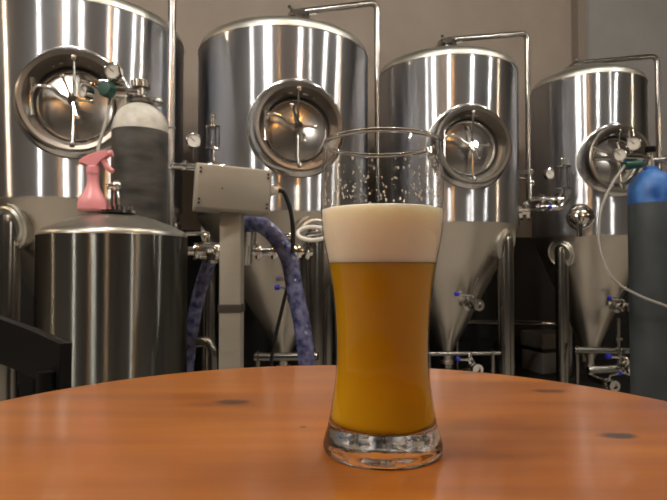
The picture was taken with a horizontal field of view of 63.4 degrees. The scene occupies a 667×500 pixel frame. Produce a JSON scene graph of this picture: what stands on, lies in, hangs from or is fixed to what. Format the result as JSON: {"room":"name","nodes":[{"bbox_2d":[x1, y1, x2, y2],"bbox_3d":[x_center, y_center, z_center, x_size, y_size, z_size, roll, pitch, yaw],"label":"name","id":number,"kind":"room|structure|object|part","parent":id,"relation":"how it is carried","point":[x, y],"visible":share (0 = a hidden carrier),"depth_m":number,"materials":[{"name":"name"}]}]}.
{"room":"processing plant","nodes":[
{"label":"processing plant","id":0,"kind":"room"},
{"bbox_2d":[125,0,571,237],"bbox_3d":[-1.570,-1.533,3.729,8.163,2.780,0.120,1,-2,-19],"label":"wall","id":1,"kind":"structure","parent":0,"point":[406,26],"depth_m":4.43,"materials":[{"name":"beige paint"}]},
{"bbox_2d":[19,230,574,396],"bbox_3d":[-1.570,0.416,3.671,8.163,1.120,0.120,1,-2,-19],"label":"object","id":2,"kind":"structure","parent":1,"relation":"attached to","point":[534,291],"depth_m":4.61,"materials":[{"name":"grey paint"}]},
{"bbox_2d":[571,0,585,361],"bbox_3d":[2.260,-0.936,4.960,0.090,3.900,0.100,1,-2,-19],"label":"trim","id":3,"kind":"structure","parent":1,"relation":"attached to","point":[578,7],"depth_m":4.95,"materials":[{"name":"brown paint"}]},
{"bbox_2d":[595,284,629,358],"bbox_3d":[5.837,0.480,5.837,7.283,1.120,0.120,0,-2,-13],"label":"trim","id":4,"kind":"structure","parent":1,"relation":"attached to","point":[608,341],"depth_m":5.05,"materials":[{"name":"grey paint"}]},
{"bbox_2d":[586,0,666,172],"bbox_3d":[5.837,-1.469,5.895,7.283,2.780,0.120,0,-2,-13],"label":"wall","id":5,"kind":"structure","parent":0,"point":[614,28],"depth_m":5.18,"materials":[{"name":"grey paint"}]},
{"bbox_3d":[2.000,0.934,0.573,15.000,0.100,13.500,0,-2,0],"label":"floor","id":6,"kind":"structure","parent":0,"visible":0},
{"bbox_2d":[0,315,71,393],"bbox_3d":[-0.657,0.497,0.735,0.430,0.788,0.445,-1,-2,41],"label":"dining chair","id":7,"kind":"object","parent":6,"relation":"on","point":[41,355],"visible":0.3,"depth_m":0.81,"materials":[{"name":"black paint"}]},
{"bbox_3d":[-0.390,0.530,0.751,0.069,0.722,0.031,1,-2,-35],"label":"leg","id":8,"kind":"part","parent":7,"relation":"part of","materials":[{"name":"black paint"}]},
{"bbox_2d":[0,0,184,400],"bbox_3d":[-1.242,-0.282,2.741,1.014,2.461,1.034,0,-2,0],"label":"fermenter","id":9,"kind":"object","parent":6,"relation":"on","point":[47,46],"visible":0.65,"depth_m":2.35,"materials":[{"name":"metal"}]},
{"bbox_3d":[-1.429,0.365,2.366,0.096,1.085,0.096,0,-2,0],"label":"leg","id":10,"kind":"part","parent":9,"relation":"part of","materials":[{"name":"silver metal"}]},
{"bbox_3d":[-1.201,-0.649,2.302,0.194,0.162,0.032,0,-2,-13],"label":"hinge arm","id":11,"kind":"part","parent":9,"relation":"part of","materials":[{"name":"silver metal"}]},
{"bbox_3d":[-1.138,-0.638,2.383,0.332,0.332,0.025,1,-2,-18],"label":"door","id":12,"kind":"part","parent":9,"relation":"part of","materials":[{"name":"silver metal"}]},
{"bbox_3d":[-1.091,-0.649,2.323,0.131,0.192,0.115,0,-2,0],"label":"handle","id":13,"kind":"part","parent":9,"relation":"part of","materials":[{"name":"silver metal"}]},
{"bbox_3d":[-0.849,0.379,2.819,0.096,1.085,0.096,0,-2,0],"label":"leg","id":14,"kind":"part","parent":9,"relation":"part of","materials":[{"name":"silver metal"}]},
{"bbox_2d":[32,180,187,394],"bbox_3d":[-0.623,0.359,1.529,0.400,1.107,0.400,0,-2,0],"label":"vessel","id":15,"kind":"object","parent":6,"relation":"on","point":[111,283],"visible":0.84,"depth_m":1.36,"materials":[{"name":"metal"}]},
{"bbox_2d":[77,150,113,212],"bbox_3d":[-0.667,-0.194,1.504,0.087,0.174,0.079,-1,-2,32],"label":"spray bottle","id":16,"kind":"object","parent":15,"relation":"on","point":[92,199],"visible":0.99,"depth_m":1.49,"materials":[{"name":"pink plastic"}]},
{"bbox_3d":[-0.623,-0.070,1.542,0.400,0.069,0.400,0,-2,0],"label":"domed lid","id":17,"kind":"part","parent":15,"relation":"part of","materials":[{"name":"silver metal"}]},
{"bbox_3d":[-0.616,-0.150,1.513,0.042,0.090,0.032,0,-2,0],"label":"gas post","id":18,"kind":"part","parent":15,"relation":"part of","materials":[{"name":"silver metal"}]},
{"bbox_2d":[79,62,168,224],"bbox_3d":[-0.741,0.129,1.942,0.200,1.592,0.287,-2,-2,44],"label":"gas cylinder","id":19,"kind":"object","parent":6,"relation":"on","point":[139,130],"visible":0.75,"depth_m":1.91,"materials":[{"name":"grey paint"}]},
{"bbox_3d":[-0.804,-0.570,1.912,0.058,0.058,0.035,0,-2,11],"label":"knob","id":20,"kind":"part","parent":19,"relation":"part of","materials":[{"name":"teal plastic"}]},
{"bbox_2d":[195,337,217,369],"bbox_3d":[-0.395,0.599,1.733,0.100,0.640,0.079,0,-2,0],"label":"pipe","id":21,"kind":"object","parent":6,"relation":"on","point":[210,346],"visible":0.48,"depth_m":1.73,"materials":[{"name":"silver metal"}]},
{"bbox_2d":[192,163,294,368],"bbox_3d":[-0.237,0.350,1.528,0.270,1.126,0.436,0,-2,0],"label":"control box","id":22,"kind":"object","parent":6,"relation":"on","point":[232,192],"visible":0.74,"depth_m":1.39,"materials":[{"name":"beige metal"}]},
{"bbox_3d":[-0.267,0.402,1.409,0.056,1.014,0.056,0,-2,0],"label":"post","id":23,"kind":"part","parent":22,"relation":"part of","materials":[{"name":"silver metal"}]},
{"bbox_2d":[185,225,324,307],"bbox_3d":[-0.242,0.416,1.773,0.482,1.008,0.110,1,-2,-18],"label":"transfer manifold","id":24,"kind":"object","parent":6,"relation":"on","point":[206,250],"depth_m":1.79,"materials":[{"name":"silver metal"}]},
{"bbox_2d":[187,259,218,371],"bbox_3d":[-0.412,0.441,1.804,0.159,0.928,0.167,-1,-2,35],"label":"hose","id":25,"kind":"object","parent":24,"relation":"attached to","point":[206,269],"visible":0.5,"depth_m":1.77,"materials":[{"name":"blue plastic"}]},
{"bbox_3d":[-0.070,-0.038,1.832,0.116,0.096,0.054,0,-2,0],"label":"hose coil","id":26,"kind":"part","parent":24,"relation":"part of","materials":[{"name":"white rubber"}]},
{"bbox_2d":[169,0,380,370],"bbox_3d":[-0.247,-0.294,2.981,1.081,2.499,1.110,0,-2,0],"label":"fermenter","id":27,"kind":"object","parent":6,"relation":"on","point":[272,89],"visible":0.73,"depth_m":2.66,"materials":[{"name":"metal"}]},
{"bbox_3d":[-0.634,-0.439,2.459,0.014,0.114,0.023,0,-2,0],"label":"gauge stem","id":28,"kind":"part","parent":27,"relation":"part of","materials":[{"name":"silver metal"}]},
{"bbox_3d":[-0.568,-0.382,2.509,0.348,0.050,0.184,1,-2,-38],"label":"pressure arm","id":29,"kind":"part","parent":27,"relation":"part of","materials":[{"name":"silver metal"}]},
{"bbox_3d":[-0.705,0.401,3.066,0.098,1.055,0.098,0,-2,0],"label":"leg","id":30,"kind":"part","parent":27,"relation":"part of","materials":[{"name":"silver metal"}]},
{"bbox_3d":[-0.250,-0.599,2.574,0.190,0.162,0.032,0,-2,-8],"label":"hinge arm","id":31,"kind":"part","parent":27,"relation":"part of","materials":[{"name":"silver metal"}]},
{"bbox_3d":[-0.182,-0.588,2.650,0.324,0.324,0.025,0,-2,-13],"label":"door","id":32,"kind":"part","parent":27,"relation":"part of","materials":[{"name":"silver metal"}]},
{"bbox_3d":[-0.142,-0.599,2.590,0.133,0.192,0.112,0,-2,0],"label":"handle","id":33,"kind":"part","parent":27,"relation":"part of","materials":[{"name":"silver metal"}]},
{"bbox_3d":[-0.095,0.389,2.655,0.098,1.055,0.098,0,-2,0],"label":"leg","id":34,"kind":"part","parent":27,"relation":"part of","materials":[{"name":"silver metal"}]},
{"bbox_3d":[-0.043,0.410,3.389,0.098,1.055,0.098,0,-2,0],"label":"leg","id":35,"kind":"part","parent":27,"relation":"part of","materials":[{"name":"silver metal"}]},
{"bbox_2d":[244,216,315,365],"bbox_3d":[-0.106,0.396,1.558,0.356,0.999,0.147,0,-2,0],"label":"hose","id":36,"kind":"object","parent":6,"relation":"on","point":[263,226],"visible":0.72,"depth_m":1.50,"materials":[{"name":"blue plastic"}]},
{"bbox_2d":[254,351,318,366],"bbox_3d":[-0.232,0.708,2.556,0.340,0.471,0.080,0,-2,9],"label":"pipe","id":37,"kind":"object","parent":6,"relation":"on","point":[278,356],"visible":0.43,"depth_m":2.55,"materials":[{"name":"silver metal"}]},
{"bbox_2d":[0,365,666,499],"bbox_3d":[0.000,0.501,0.297,0.666,0.750,0.666,0,-2,0],"label":"round table","id":38,"kind":"object","parent":6,"relation":"on","point":[252,433],"visible":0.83,"depth_m":0.36,"materials":[{"name":"orange wood"}]},
{"bbox_2d":[321,127,443,469],"bbox_3d":[0.031,0.028,0.349,0.080,0.198,0.080,0,-2,0],"label":"beer glass","id":39,"kind":"object","parent":38,"relation":"on","point":[382,257],"visible":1,"depth_m":0.32,"materials":[{"name":"clear"}]},
{"bbox_3d":[0.031,0.118,0.347,0.076,0.019,0.076,0,-2,0],"label":"glass","id":40,"kind":"part","parent":39,"relation":"part of","materials":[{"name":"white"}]},
{"bbox_2d":[428,350,500,373],"bbox_3d":[0.728,0.761,3.015,0.457,0.392,0.155,0,-2,-7],"label":"pipe","id":41,"kind":"object","parent":6,"relation":"on","point":[472,366],"visible":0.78,"depth_m":3.04,"materials":[{"name":"silver metal"}]},
{"bbox_3d":[0.738,0.628,2.999,0.101,0.056,0.012,0,-2,-6],"label":"handle","id":42,"kind":"part","parent":41,"relation":"part of","materials":[{"name":"silver metal"}]},
{"bbox_2d":[380,31,551,375],"bbox_3d":[0.824,-0.277,3.494,1.100,2.495,0.981,0,-2,0],"label":"fermenter","id":43,"kind":"object","parent":6,"relation":"on","point":[467,96],"visible":0.83,"depth_m":3.15,"materials":[{"name":"metal"}]},
{"bbox_3d":[0.817,0.432,3.884,0.094,1.041,0.094,0,-2,0],"label":"leg","id":44,"kind":"part","parent":43,"relation":"part of","materials":[{"name":"silver metal"}]},
{"bbox_2d":[443,364,468,370],"bbox_3d":[0.790,0.767,3.344,0.162,0.112,0.328,0,-2,0],"label":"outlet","id":45,"kind":"object","parent":43,"relation":"attached to","point":[445,366],"depth_m":3.46,"materials":[{"name":"silver metal"}]},
{"bbox_3d":[0.704,-0.602,3.056,0.196,0.162,0.032,0,-2,-2],"label":"hinge arm","id":46,"kind":"part","parent":43,"relation":"part of","materials":[{"name":"silver metal"}]},
{"bbox_3d":[0.771,0.284,3.155,0.114,0.068,0.013,0,-2,-6],"label":"handle","id":47,"kind":"part","parent":43,"relation":"part of","materials":[{"name":"silver metal"}]},
{"bbox_3d":[0.783,-0.591,3.123,0.336,0.336,0.025,0,-2,-7],"label":"door","id":48,"kind":"part","parent":43,"relation":"part of","materials":[{"name":"silver metal"}]},
{"bbox_3d":[0.835,0.251,3.254,0.011,0.187,0.138,1,-2,-21],"label":"thermometer stem","id":49,"kind":"part","parent":43,"relation":"part of","materials":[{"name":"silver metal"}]},
{"bbox_3d":[0.813,-0.602,3.063,0.136,0.192,0.109,0,-2,0],"label":"handle","id":50,"kind":"part","parent":43,"relation":"part of","materials":[{"name":"silver metal"}]},
{"bbox_3d":[1.031,0.412,3.225,0.094,1.041,0.094,0,-2,0],"label":"leg","id":51,"kind":"part","parent":43,"relation":"part of","materials":[{"name":"silver metal"}]},
{"bbox_3d":[1.241,-0.250,3.294,0.129,0.033,0.011,0,-2,14],"label":"handle","id":52,"kind":"part","parent":43,"relation":"part of","materials":[{"name":"silver metal"}]},
{"bbox_2d":[455,319,554,369],"bbox_3d":[1.344,0.745,4.081,1.009,0.487,0.080,1,-2,-18],"label":"pipe","id":53,"kind":"object","parent":6,"relation":"on","point":[471,321],"visible":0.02,"depth_m":4.03,"materials":[{"name":"silver metal"}]},
{"bbox_2d":[454,358,629,393],"bbox_3d":[-0.220,0.968,3.478,12.500,0.006,1.150,1,-2,-19],"label":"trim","id":54,"kind":"structure","parent":6,"relation":"on","point":[623,379],"depth_m":4.25,"materials":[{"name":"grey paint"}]},
{"bbox_2d":[520,329,555,373],"bbox_3d":[1.754,0.838,4.477,0.280,0.324,0.280,1,-2,-18],"label":"crate","id":55,"kind":"object","parent":54,"relation":"on","point":[538,351],"visible":0.77,"depth_m":4.36,"materials":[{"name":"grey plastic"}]},
{"bbox_3d":[1.754,0.738,4.480,0.280,0.124,0.280,1,-2,-18],"label":"lid","id":56,"kind":"part","parent":55,"relation":"part of","materials":[{"name":"grey plastic"}]},
{"bbox_2d":[519,54,661,390],"bbox_3d":[1.817,-0.246,3.760,0.861,2.450,1.080,-1,-2,29],"label":"fermenter","id":57,"kind":"object","parent":6,"relation":"on","point":[582,105],"visible":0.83,"depth_m":3.59,"materials":[{"name":"metal"}]},
{"bbox_3d":[1.450,-0.328,3.550,0.344,0.075,0.187,2,-2,-43],"label":"pressure arm","id":58,"kind":"part","parent":57,"relation":"part of","materials":[{"name":"silver metal"}]},
{"bbox_3d":[1.391,-0.410,3.489,0.014,0.162,0.023,0,-2,0],"label":"gauge stem","id":59,"kind":"part","parent":57,"relation":"part of","materials":[{"name":"silver metal"}]},
{"bbox_3d":[1.551,0.451,3.664,0.086,0.990,0.086,0,-2,0],"label":"leg","id":60,"kind":"part","parent":57,"relation":"part of","materials":[{"name":"silver metal"}]},
{"bbox_3d":[1.802,0.466,4.177,0.086,0.990,0.086,0,-2,0],"label":"leg","id":61,"kind":"part","parent":57,"relation":"part of","materials":[{"name":"silver metal"}]},
{"bbox_3d":[1.766,-0.594,3.487,0.190,0.162,0.033,0,-2,0],"label":"hinge arm","id":62,"kind":"part","parent":57,"relation":"part of","materials":[{"name":"silver metal"}]},
{"bbox_2d":[587,371,621,390],"bbox_3d":[1.875,0.877,3.697,0.151,0.112,0.327,0,-2,0],"label":"valve","id":63,"kind":"object","parent":57,"relation":"attached to","point":[613,385],"depth_m":3.61,"materials":[{"name":"silver metal"}]},
{"bbox_3d":[1.845,-0.583,3.547,0.324,0.324,0.025,0,-2,-3],"label":"door","id":64,"kind":"part","parent":57,"relation":"part of","materials":[{"name":"silver metal"}]},
{"bbox_3d":[1.876,0.346,3.574,0.114,0.068,0.013,0,-2,-6],"label":"handle","id":65,"kind":"part","parent":57,"relation":"part of","materials":[{"name":"silver metal"}]},
{"bbox_3d":[1.869,-0.595,3.488,0.137,0.192,0.106,0,-2,0],"label":"handle","id":66,"kind":"part","parent":57,"relation":"part of","materials":[{"name":"silver metal"}]},
{"bbox_2d":[573,318,629,386],"bbox_3d":[1.769,0.704,3.378,0.433,0.527,0.385,0,-2,0],"label":"pipe","id":67,"kind":"object","parent":6,"relation":"on","point":[622,365],"visible":0.63,"depth_m":3.51,"materials":[{"name":"silver metal"}]},
{"bbox_3d":[1.717,0.673,3.255,0.137,0.082,0.016,0,-2,-6],"label":"handle","id":68,"kind":"part","parent":67,"relation":"part of","materials":[{"name":"silver metal"}]},
{"bbox_2d":[591,129,666,400],"bbox_3d":[1.553,0.184,2.575,0.785,1.519,0.270,1,-2,-26],"label":"gas cylinder","id":69,"kind":"object","parent":6,"relation":"on","point":[647,190],"visible":0.94,"depth_m":2.54,"materials":[{"name":"metal"}]},
{"bbox_3d":[1.415,-0.403,2.558,0.101,0.054,0.039,1,-2,-18],"label":"knob","id":70,"kind":"part","parent":69,"relation":"part of","materials":[{"name":"teal plastic"}]}
]}

